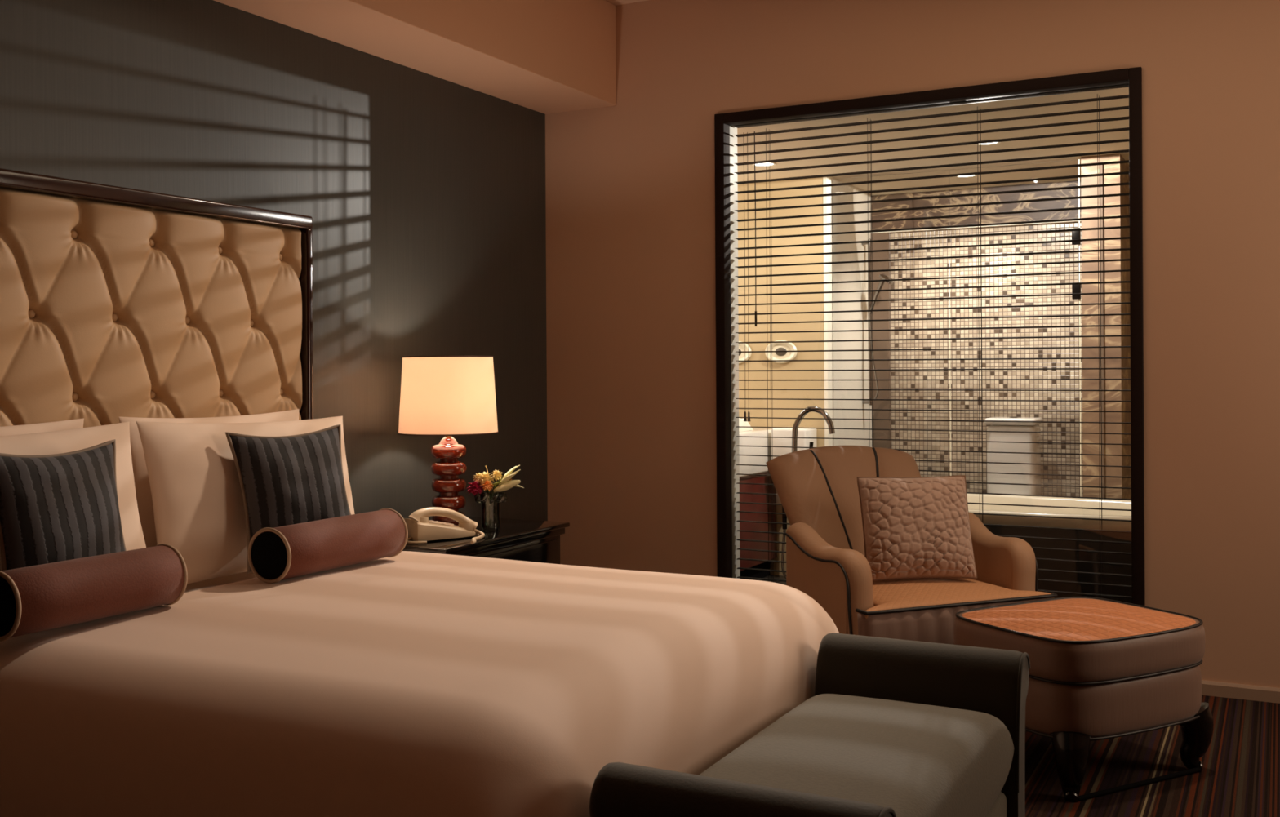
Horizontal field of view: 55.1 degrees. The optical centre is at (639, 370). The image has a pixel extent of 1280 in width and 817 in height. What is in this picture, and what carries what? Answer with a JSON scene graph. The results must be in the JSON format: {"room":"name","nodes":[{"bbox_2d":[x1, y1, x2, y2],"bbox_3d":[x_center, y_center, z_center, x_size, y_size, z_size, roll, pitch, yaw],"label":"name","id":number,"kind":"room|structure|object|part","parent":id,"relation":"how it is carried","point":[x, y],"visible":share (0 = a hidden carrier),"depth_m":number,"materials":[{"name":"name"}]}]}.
{"room":"hotel room","nodes":[
{"label":"hotel room","id":0,"kind":"room"},
{"bbox_2d":[0,0,547,520],"bbox_3d":[-1.921,-0.218,2.933,0.120,2.800,6.200,0,0,28],"label":"wall","id":1,"kind":"structure","parent":0,"point":[423,193],"depth_m":4.45,"materials":[{"name":"grey paint"}]},
{"bbox_2d":[213,0,616,114],"bbox_3d":[-1.709,-1.396,2.818,0.375,0.448,6.200,0,0,28],"label":"soffit beam","id":2,"kind":"structure","parent":0,"point":[544,56],"depth_m":4.73,"materials":[{"name":"brown paint"}]},
{"bbox_2d":[605,0,646,5],"bbox_3d":[0.232,-1.681,1.888,4.920,0.100,6.350,0,0,28],"label":"ceiling","id":3,"kind":"structure","parent":0,"point":[615,2],"depth_m":5.42,"materials":[{"name":"beige paint"}]},
{"bbox_2d":[758,574,786,585],"bbox_3d":[1.659,1.210,6.398,4.200,0.100,2.950,0,0,28],"label":"floor","id":4,"kind":"structure","parent":0,"point":[775,577],"depth_m":6.86,"materials":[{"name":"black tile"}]},
{"bbox_2d":[738,427,776,580],"bbox_3d":[0.183,0.662,6.802,0.955,1.013,0.832,0,0,28],"label":"vanity","id":5,"kind":"object","parent":4,"relation":"on","point":[757,432],"visible":0.06,"depth_m":6.67,"materials":[{"name":"red wood"}]},
{"bbox_2d":[738,417,753,431],"bbox_3d":[0.489,0.285,6.696,0.200,0.092,0.200,0,0,28],"label":"folded towel","id":6,"kind":"object","parent":5,"relation":"on","point":[741,423],"visible":0.16,"depth_m":6.65,"materials":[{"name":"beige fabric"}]},
{"bbox_2d":[738,427,770,477],"bbox_3d":[0.181,0.361,6.802,0.955,0.411,0.832,0,0,28],"label":"basin","id":7,"kind":"object","parent":5,"relation":"in","point":[757,432],"depth_m":6.62,"materials":[{"name":"white ceramic"}]},
{"bbox_2d":[781,405,835,578],"bbox_3d":[0.851,0.673,6.213,0.100,0.983,0.293,0,0,-41],"label":"tub filler","id":8,"kind":"object","parent":4,"relation":"on","point":[830,424],"visible":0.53,"depth_m":6.26,"materials":[{"name":"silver metal"}]},
{"bbox_3d":[0.834,0.419,6.243,0.113,0.111,0.019,0,0,40],"label":"handle","id":9,"kind":"part","parent":8,"relation":"part of","materials":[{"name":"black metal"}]},
{"bbox_3d":[0.877,0.668,6.208,0.253,0.973,0.031,0,0,40],"label":"spout","id":10,"kind":"part","parent":8,"relation":"part of","materials":[{"name":"silver metal"}]},
{"bbox_2d":[831,159,1081,497],"bbox_3d":[1.672,0.043,6.585,1.325,2.235,0.032,0,0,28],"label":"screen","id":11,"kind":"object","parent":4,"relation":"on","point":[1075,234],"visible":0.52,"depth_m":6.28,"materials":[{"name":"clear glass"}]},
{"bbox_3d":[1.375,0.044,6.740,0.654,2.235,0.008,0,0,28],"label":"fixed panel","id":12,"kind":"part","parent":11,"relation":"part of","materials":[{"name":"clear glass"}]},
{"bbox_3d":[1.961,0.036,6.434,0.657,2.225,0.008,0,0,28],"label":"glass door","id":13,"kind":"part","parent":11,"relation":"part of","materials":[{"name":"clear glass"}]},
{"bbox_2d":[984,416,1042,495],"bbox_3d":[2.048,0.711,6.833,0.328,0.893,0.626,0,0,28],"label":"toilet","id":14,"kind":"object","parent":4,"relation":"on","point":[994,426],"visible":0.53,"depth_m":6.90,"materials":[{"name":"white ceramic"}]},
{"bbox_3d":[2.134,0.291,7.003,0.284,0.038,0.243,0,0,28],"label":"tank lid","id":15,"kind":"part","parent":14,"relation":"part of","materials":[{"name":"white ceramic"}]},
{"bbox_2d":[966,493,1132,604],"bbox_3d":[1.773,0.892,5.971,1.790,0.494,0.816,0,0,28],"label":"bathtub","id":16,"kind":"object","parent":4,"relation":"on","point":[971,498],"visible":0.14,"depth_m":5.51,"materials":[{"name":"grey"}]},
{"bbox_2d":[737,176,871,575],"bbox_3d":[0.759,0.041,7.749,1.365,2.250,1.382,0,0,28],"label":"wall","id":17,"kind":"structure","parent":0,"point":[797,336],"depth_m":6.97,"materials":[{"name":"beige paint"}]},
{"bbox_2d":[738,341,751,363],"bbox_3d":[0.551,-0.102,7.067,0.191,0.132,0.017,0,0,28],"label":"plaque","id":18,"kind":"object","parent":17,"relation":"attached to","point":[741,346],"visible":0.29,"depth_m":7.04,"materials":[{"name":"beige ceramic"}]},
{"bbox_3d":[0.554,-0.102,7.072,0.125,0.086,0.006,0,0,28],"label":"plate","id":19,"kind":"part","parent":18,"relation":"part of","materials":[{"name":"beige ceramic"}]},
{"bbox_2d":[764,340,797,363],"bbox_3d":[0.797,-0.104,6.939,0.191,0.132,0.017,0,0,28],"label":"plaque","id":20,"kind":"object","parent":17,"relation":"attached to","point":[775,346],"visible":0.83,"depth_m":6.93,"materials":[{"name":"beige ceramic"}]},
{"bbox_3d":[0.799,-0.104,6.944,0.125,0.086,0.006,0,0,28],"label":"plate","id":21,"kind":"part","parent":20,"relation":"part of","materials":[{"name":"beige ceramic"}]},
{"bbox_2d":[771,426,817,459],"bbox_3d":[0.857,0.742,6.805,0.205,0.845,0.200,0,0,28],"label":"basin","id":22,"kind":"object","parent":17,"relation":"attached to","point":[802,433],"visible":0.2,"depth_m":6.73,"materials":[{"name":"white ceramic"}]},
{"bbox_2d":[862,238,893,405],"bbox_3d":[1.414,-0.288,7.317,0.196,1.000,0.096,0,0,28],"label":"shower","id":23,"kind":"object","parent":17,"relation":"attached to","point":[882,276],"visible":0.83,"depth_m":7.36,"materials":[{"name":"silver metal"}]},
{"bbox_3d":[1.381,-0.288,7.368,0.020,1.000,0.019,0,0,28],"label":"riser rail","id":24,"kind":"part","parent":23,"relation":"part of","materials":[{"name":"silver metal"}]},
{"bbox_3d":[1.415,-0.440,7.323,0.115,0.211,0.032,0,0,36],"label":"shower handle","id":25,"kind":"part","parent":23,"relation":"part of","materials":[{"name":"silver metal"}]},
{"bbox_2d":[545,0,1279,688],"bbox_3d":[1.677,-0.240,4.635,4.920,2.800,0.150,0,0,28],"label":"wall","id":26,"kind":"structure","parent":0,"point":[630,184],"depth_m":4.89,"materials":[{"name":"beige paint"}]},
{"bbox_2d":[714,66,1145,606],"bbox_3d":[1.114,-0.018,4.920,1.696,2.162,0.168,0,0,28],"label":"window","id":27,"kind":"structure","parent":26,"relation":"attached to","point":[726,188],"depth_m":5.04,"materials":[{"name":"glass"},{"name":"black painted wood"}]},
{"bbox_2d":[733,83,1132,598],"bbox_3d":[1.128,-0.070,4.947,1.606,2.028,0.070,0,0,28],"label":"blind","id":28,"kind":"object","parent":26,"relation":"attached to","point":[1119,86],"visible":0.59,"depth_m":4.88,"materials":[{"name":"black"}]},
{"bbox_3d":[0.450,-0.419,5.270,0.004,1.205,0.004,0,0,28],"label":"pull cord","id":29,"kind":"part","parent":28,"relation":"part of","materials":[{"name":"fabric"}]},
{"bbox_3d":[0.465,-0.419,5.262,0.004,1.205,0.004,0,0,28],"label":"pull cord","id":30,"kind":"part","parent":28,"relation":"part of","materials":[{"name":"fabric"}]},
{"bbox_3d":[0.557,-0.046,5.255,0.006,1.972,0.054,0,0,28],"label":"ladder cord","id":31,"kind":"part","parent":28,"relation":"part of","materials":[{"name":"fabric"}]},
{"bbox_3d":[0.952,-0.049,5.048,0.006,1.972,0.054,0,0,28],"label":"ladder cord","id":32,"kind":"part","parent":28,"relation":"part of","materials":[{"name":"fabric"}]},
{"bbox_3d":[1.346,-0.051,4.842,0.006,1.972,0.054,0,0,28],"label":"ladder cord","id":33,"kind":"part","parent":28,"relation":"part of","materials":[{"name":"fabric"}]},
{"bbox_3d":[1.741,-0.053,4.636,0.006,1.972,0.054,0,0,28],"label":"ladder cord","id":34,"kind":"part","parent":28,"relation":"part of","materials":[{"name":"black fabric"}]},
{"bbox_2d":[1201,680,1279,703],"bbox_3d":[1.656,1.135,4.557,4.700,0.050,0.016,0,0,28],"label":"baseboard","id":35,"kind":"structure","parent":26,"relation":"attached to","point":[1209,688],"depth_m":4.31,"materials":[{"name":"brown wood"}]},
{"bbox_2d":[737,87,1128,193],"bbox_3d":[1.645,-1.140,6.398,4.200,0.100,2.950,0,0,28],"label":"ceiling","id":36,"kind":"structure","parent":0,"point":[1121,135],"depth_m":5.88,"materials":[{"name":"beige paint"}]},
{"bbox_2d":[751,162,775,166],"bbox_3d":[0.650,-1.080,6.435,0.124,0.005,0.124,0,0,28],"label":"recessed light","id":37,"kind":"object","parent":36,"relation":"in","point":[767,163],"visible":0.59,"depth_m":6.45,"materials":[{"name":"beige"}]},
{"bbox_2d":[954,174,977,177],"bbox_3d":[1.819,-1.087,6.850,0.124,0.005,0.124,0,0,28],"label":"recessed light","id":38,"kind":"object","parent":36,"relation":"in","point":[972,175],"visible":0.38,"depth_m":6.88,"materials":[{"name":"beige"}]},
{"bbox_2d":[975,139,1000,145],"bbox_3d":[1.657,-1.087,5.851,0.124,0.005,0.124,0,0,28],"label":"recessed light","id":39,"kind":"object","parent":36,"relation":"in","point":[993,143],"visible":0.43,"depth_m":5.88,"materials":[{"name":"beige"}]},
{"bbox_2d":[889,221,1083,497],"bbox_3d":[2.723,0.029,6.972,2.835,2.250,0.100,0,0,28],"label":"wall","id":40,"kind":"structure","parent":0,"point":[1054,236],"depth_m":7.28,"materials":[{"name":"beige tile"}]},
{"bbox_2d":[871,232,890,448],"bbox_3d":[1.484,0.151,7.546,0.107,2.020,0.030,0,0,28],"label":"trim","id":41,"kind":"structure","parent":40,"relation":"attached to","point":[877,325],"depth_m":7.53,"materials":[{"name":"brown stone"}]},
{"bbox_2d":[871,180,1081,230],"bbox_3d":[2.643,-0.975,6.940,2.735,0.218,0.025,0,0,28],"label":"trim","id":42,"kind":"structure","parent":40,"relation":"attached to","point":[1067,203],"depth_m":7.26,"materials":[{"name":"stone"}]},
{"bbox_2d":[871,177,1080,195],"bbox_3d":[2.012,-1.086,7.255,1.325,0.012,0.050,0,0,28],"label":"trim","id":43,"kind":"structure","parent":40,"relation":"attached to","point":[1069,179],"depth_m":7.24,"materials":[{"name":"beige"}]},
{"bbox_2d":[871,217,1081,233],"bbox_3d":[2.018,-0.856,7.263,1.325,0.017,0.031,0,0,28],"label":"trim","id":44,"kind":"structure","parent":40,"relation":"attached to","point":[1074,218],"depth_m":7.27,"materials":[{"name":"silver"}]},
{"bbox_2d":[1080,153,1131,498],"bbox_3d":[2.521,0.030,6.566,0.187,2.250,0.754,0,0,28],"label":"bathroom wall","id":45,"kind":"structure","parent":0,"point":[1122,417],"depth_m":6.24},
{"bbox_2d":[1100,164,1104,497],"bbox_3d":[2.348,0.056,6.226,0.013,2.200,0.010,0,0,28],"label":"trim","id":46,"kind":"structure","parent":45,"relation":"attached to","point":[1101,166],"depth_m":6.22,"materials":[{"name":"brown stone"}]},
{"bbox_2d":[1024,695,1279,816],"bbox_3d":[0.179,1.219,1.840,4.800,0.100,6.200,0,0,28],"label":"floor","id":47,"kind":"structure","parent":0,"point":[1239,776],"depth_m":3.53,"materials":[{"name":"carpet"}]},
{"bbox_2d":[0,168,313,427],"bbox_3d":[-1.574,0.331,3.347,0.104,1.697,1.852,0,0,28],"label":"headboard","id":48,"kind":"object","parent":47,"relation":"on","point":[116,302],"visible":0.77,"depth_m":3.54,"materials":[{"name":"beige leather"}]},
{"bbox_2d":[184,571,257,592],"bbox_3d":[-0.702,0.884,2.920,1.780,0.580,1.560,0,0,28],"label":"bed","id":49,"kind":"object","parent":47,"relation":"on","point":[242,576],"visible":0.02,"depth_m":3.46,"materials":[{"name":"beige fabric"}]},
{"bbox_2d":[0,417,84,436],"bbox_3d":[-1.643,0.360,2.931,0.115,0.460,0.761,0,0,25],"label":"bed pillow","id":50,"kind":"object","parent":49,"relation":"on","point":[78,423],"visible":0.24,"depth_m":3.15,"materials":[{"name":"beige fabric"}]},
{"bbox_2d":[0,439,126,570],"bbox_3d":[-1.329,0.369,2.822,0.146,0.399,0.347,0,0,23],"label":"striped cushion","id":51,"kind":"object","parent":49,"relation":"on","point":[55,508],"visible":0.56,"depth_m":2.77,"materials":[{"name":"grey fabric"}]},
{"bbox_2d":[0,422,146,571],"bbox_3d":[-1.483,0.366,2.870,0.168,0.459,0.806,0,0,26],"label":"bed pillow","id":52,"kind":"object","parent":49,"relation":"on","point":[54,442],"visible":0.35,"depth_m":3.12,"materials":[{"name":"beige fabric"}]},
{"bbox_2d":[118,408,298,547],"bbox_3d":[-1.253,0.357,3.675,0.108,0.460,0.701,0,0,25],"label":"bed pillow","id":53,"kind":"object","parent":49,"relation":"on","point":[143,491],"visible":0.23,"depth_m":3.41,"materials":[{"name":"beige fabric"}]},
{"bbox_2d":[136,416,354,584],"bbox_3d":[-1.111,0.364,3.584,0.177,0.458,0.781,0,0,33],"label":"bed pillow","id":54,"kind":"object","parent":49,"relation":"on","point":[198,504],"visible":0.56,"depth_m":3.35,"materials":[{"name":"beige fabric"}]},
{"bbox_2d":[225,424,351,573],"bbox_3d":[-0.981,0.358,3.493,0.358,0.394,0.166,0,0,-39],"label":"striped cushion","id":55,"kind":"object","parent":49,"relation":"on","point":[294,479],"visible":0.7,"depth_m":3.44,"materials":[{"name":"grey fabric"}]},
{"bbox_2d":[0,551,839,816],"bbox_3d":[-0.427,0.831,2.790,1.447,0.583,1.737,0,0,28],"label":"duvet","id":56,"kind":"object","parent":49,"relation":"on","point":[408,683],"visible":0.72,"depth_m":2.26,"materials":[{"name":"beige fabric"}]},
{"bbox_2d":[0,543,187,641],"bbox_3d":[-1.198,0.475,2.655,0.143,0.143,0.428,0,0,28],"label":"bolster","id":57,"kind":"object","parent":56,"relation":"on","point":[37,598],"visible":1,"depth_m":2.60,"materials":[{"name":"fabric"}]},
{"bbox_2d":[248,508,408,583],"bbox_3d":[-0.839,0.472,3.342,0.143,0.143,0.488,0,0,27],"label":"bolster","id":58,"kind":"object","parent":56,"relation":"on","point":[276,554],"visible":1,"depth_m":3.24,"materials":[{"name":"fabric"}]},
{"bbox_2d":[402,515,569,564],"bbox_3d":[-0.694,0.884,4.535,0.550,0.580,0.804,0,0,28],"label":"nightstand","id":59,"kind":"object","parent":47,"relation":"on","point":[518,540],"visible":0.16,"depth_m":4.50,"materials":[{"name":"black paint"}]},
{"bbox_2d":[404,506,484,544],"bbox_3d":[-0.674,0.534,4.258,0.287,0.114,0.294,0,0,-34],"label":"telephone","id":60,"kind":"object","parent":59,"relation":"on","point":[420,530],"visible":0.98,"depth_m":4.25,"materials":[{"name":"beige plastic"}]},
{"bbox_3d":[-0.772,0.583,4.196,0.054,0.016,0.102,0,0,-34],"label":"line cord","id":61,"kind":"part","parent":60,"relation":"part of","materials":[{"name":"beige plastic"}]},
{"bbox_3d":[-0.562,0.576,4.253,0.043,0.030,0.196,0,0,-5],"label":"handset cord","id":62,"kind":"part","parent":60,"relation":"part of","materials":[{"name":"beige plastic"}]},
{"bbox_2d":[397,355,498,526],"bbox_3d":[-0.708,0.271,4.535,0.368,0.644,0.368,0,0,8],"label":"table lamp","id":63,"kind":"object","parent":59,"relation":"on","point":[446,396],"visible":0.88,"depth_m":4.40,"materials":[{"name":"white fabric"}]},
{"bbox_3d":[-0.710,-0.049,4.535,0.334,0.004,0.334,0,0,28],"label":"trim","id":64,"kind":"part","parent":63,"relation":"part of","materials":[{"name":"brown fabric"}]},
{"bbox_3d":[-0.708,0.231,4.535,0.368,0.004,0.368,0,0,28],"label":"trim","id":65,"kind":"part","parent":63,"relation":"part of","materials":[{"name":"brown"}]},
{"bbox_3d":[-0.709,0.091,4.535,0.364,0.280,0.364,0,0,28],"label":"lamp shade","id":66,"kind":"part","parent":63,"relation":"part of","materials":[{"name":"beige fabric"}]},
{"bbox_2d":[474,490,507,531],"bbox_3d":[-0.551,0.521,4.538,0.122,0.142,0.123,0,0,28],"label":"flower vase","id":67,"kind":"object","parent":59,"relation":"on","point":[499,495],"visible":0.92,"depth_m":4.53,"materials":[{"name":"clear glass"}]},
{"bbox_2d":[466,480,490,523],"bbox_3d":[-0.593,0.489,4.512,0.092,0.169,0.058,0,0,-2],"label":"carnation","id":68,"kind":"object","parent":67,"relation":"in","point":[473,485],"visible":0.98,"depth_m":4.50,"materials":[{"name":"red plant"}]},
{"bbox_2d":[472,484,490,524],"bbox_3d":[-0.576,0.497,4.508,0.079,0.152,0.039,0,0,-28],"label":"hydrangea","id":69,"kind":"object","parent":67,"relation":"in","point":[479,490],"visible":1,"depth_m":4.49,"materials":[{"name":"red plant"}]},
{"bbox_2d":[473,472,489,497],"bbox_3d":[-0.585,0.477,4.540,0.067,0.192,0.047,0,0,28],"label":"carnation","id":70,"kind":"object","parent":67,"relation":"in","point":[478,475],"visible":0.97,"depth_m":4.54,"materials":[{"name":"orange plant"}]},
{"bbox_2d":[477,471,493,497],"bbox_3d":[-0.570,0.474,4.529,0.064,0.196,0.061,0,0,-37],"label":"carnation","id":71,"kind":"object","parent":67,"relation":"in","point":[484,477],"visible":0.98,"depth_m":4.52,"materials":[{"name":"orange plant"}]},
{"bbox_2d":[481,480,493,524],"bbox_3d":[-0.556,0.489,4.508,0.043,0.167,0.056,0,0,43],"label":"carnation","id":72,"kind":"object","parent":67,"relation":"in","point":[487,486],"visible":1,"depth_m":4.50,"materials":[{"name":"orange plant"}]},
{"bbox_2d":[489,470,502,513],"bbox_3d":[-0.531,0.471,4.551,0.045,0.202,0.047,0,0,28],"label":"carnation","id":73,"kind":"object","parent":67,"relation":"in","point":[496,474],"visible":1,"depth_m":4.54,"materials":[{"name":"brown plant"}]},
{"bbox_2d":[491,481,502,487],"bbox_3d":[-0.533,0.426,4.519,0.066,0.033,0.025,0,0,28],"label":"lily leaf","id":74,"kind":"object","parent":67,"relation":"in","point":[495,483],"visible":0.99,"depth_m":4.51,"materials":[{"name":"green plant"}]},
{"bbox_2d":[486,465,524,526],"bbox_3d":[-0.491,0.465,4.553,0.126,0.224,0.099,0,0,28],"label":"lily","id":75,"kind":"object","parent":67,"relation":"in","point":[508,475],"visible":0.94,"depth_m":4.53,"materials":[{"name":"beige plant"}]},
{"bbox_3d":[-0.545,0.507,4.539,0.046,0.142,0.006,0,0,0],"label":"stem","id":76,"kind":"part","parent":75,"relation":"part of","materials":[{"name":"green plant"}]},
{"bbox_2d":[490,480,520,526],"bbox_3d":[-0.495,0.491,4.519,0.113,0.172,0.029,0,0,0],"label":"bud","id":77,"kind":"object","parent":67,"relation":"in","point":[506,486],"visible":1,"depth_m":4.51,"materials":[{"name":"beige plant"}]},
{"bbox_3d":[-0.544,0.511,4.522,0.016,0.132,0.007,0,0,28],"label":"stem","id":78,"kind":"part","parent":77,"relation":"part of","materials":[{"name":"green plant"}]},
{"bbox_3d":[-0.482,0.763,4.424,0.014,0.220,0.720,0,0,28],"label":"drawer","id":79,"kind":"part","parent":59,"relation":"part of","materials":[{"name":"black paint"}]},
{"bbox_2d":[589,633,1030,816],"bbox_3d":[0.392,0.885,2.298,0.457,0.538,1.168,0,0,28],"label":"bench","id":80,"kind":"object","parent":47,"relation":"on","point":[890,727],"visible":1,"depth_m":2.32,"materials":[{"name":"grey fabric"}]},
{"bbox_3d":[0.155,0.831,1.847,0.454,0.428,0.150,0,0,28],"label":"arm","id":81,"kind":"part","parent":80,"relation":"part of","materials":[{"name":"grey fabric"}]},
{"bbox_2d":[698,693,1013,816],"bbox_3d":[0.384,0.795,2.283,0.440,0.194,0.902,0,0,28],"label":"seat cushion","id":82,"kind":"object","parent":80,"relation":"on","point":[913,758],"depth_m":2.28,"materials":[{"name":"grey fabric"}]},
{"bbox_3d":[0.626,0.828,2.749,0.454,0.428,0.150,0,0,28],"label":"arm","id":83,"kind":"part","parent":80,"relation":"part of","materials":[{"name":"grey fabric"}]},
{"bbox_3d":[0.383,0.960,2.283,0.418,0.148,0.900,0,0,28],"label":"seat frame","id":84,"kind":"part","parent":80,"relation":"part of","materials":[{"name":"grey fabric"}]},
{"bbox_2d":[766,445,1057,644],"bbox_3d":[0.906,0.724,4.329,0.812,0.880,0.786,0,0,-22],"label":"armchair","id":85,"kind":"object","parent":47,"relation":"on","point":[816,488],"visible":0.62,"depth_m":4.18,"materials":[{"name":"brown fabric"}]},
{"bbox_3d":[0.642,0.773,4.085,0.102,0.491,0.406,0,0,-27],"label":"arm","id":86,"kind":"part","parent":85,"relation":"part of","materials":[{"name":"brown fabric"}]},
{"bbox_3d":[0.832,0.576,4.458,0.638,0.583,0.491,0,0,-22],"label":"backrest","id":87,"kind":"part","parent":85,"relation":"part of","materials":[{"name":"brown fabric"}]},
{"bbox_2d":[857,475,977,581],"bbox_3d":[0.954,0.542,4.224,0.391,0.345,0.191,0,0,-6],"label":"cushion","id":88,"kind":"object","parent":85,"relation":"on","point":[913,528],"visible":0.95,"depth_m":4.17,"materials":[{"name":"beige fabric"}]},
{"bbox_2d":[865,578,1053,618],"bbox_3d":[0.934,0.777,4.261,0.742,0.120,0.610,0,0,-22],"label":"seat cushion","id":89,"kind":"object","parent":85,"relation":"on","point":[916,598],"depth_m":4.03,"materials":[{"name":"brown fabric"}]},
{"bbox_3d":[1.265,0.769,4.342,0.102,0.491,0.406,0,0,-18],"label":"arm","id":90,"kind":"part","parent":85,"relation":"part of","materials":[{"name":"brown fabric"}]},
{"bbox_2d":[953,596,1213,802],"bbox_3d":[1.291,0.941,3.606,0.626,0.461,0.524,0,0,-28],"label":"ottoman","id":91,"kind":"object","parent":47,"relation":"on","point":[1101,668],"visible":0.84,"depth_m":3.38,"materials":[{"name":"brown leather"}]},
{"bbox_3d":[1.167,1.069,3.320,0.109,0.206,0.109,0,0,-28],"label":"leg","id":92,"kind":"part","parent":91,"relation":"part of","materials":[{"name":"black wood"}]},
{"bbox_3d":[1.599,1.067,3.554,0.109,0.206,0.109,0,0,-28],"label":"leg","id":93,"kind":"part","parent":91,"relation":"part of","materials":[{"name":"black wood"}]}
]}

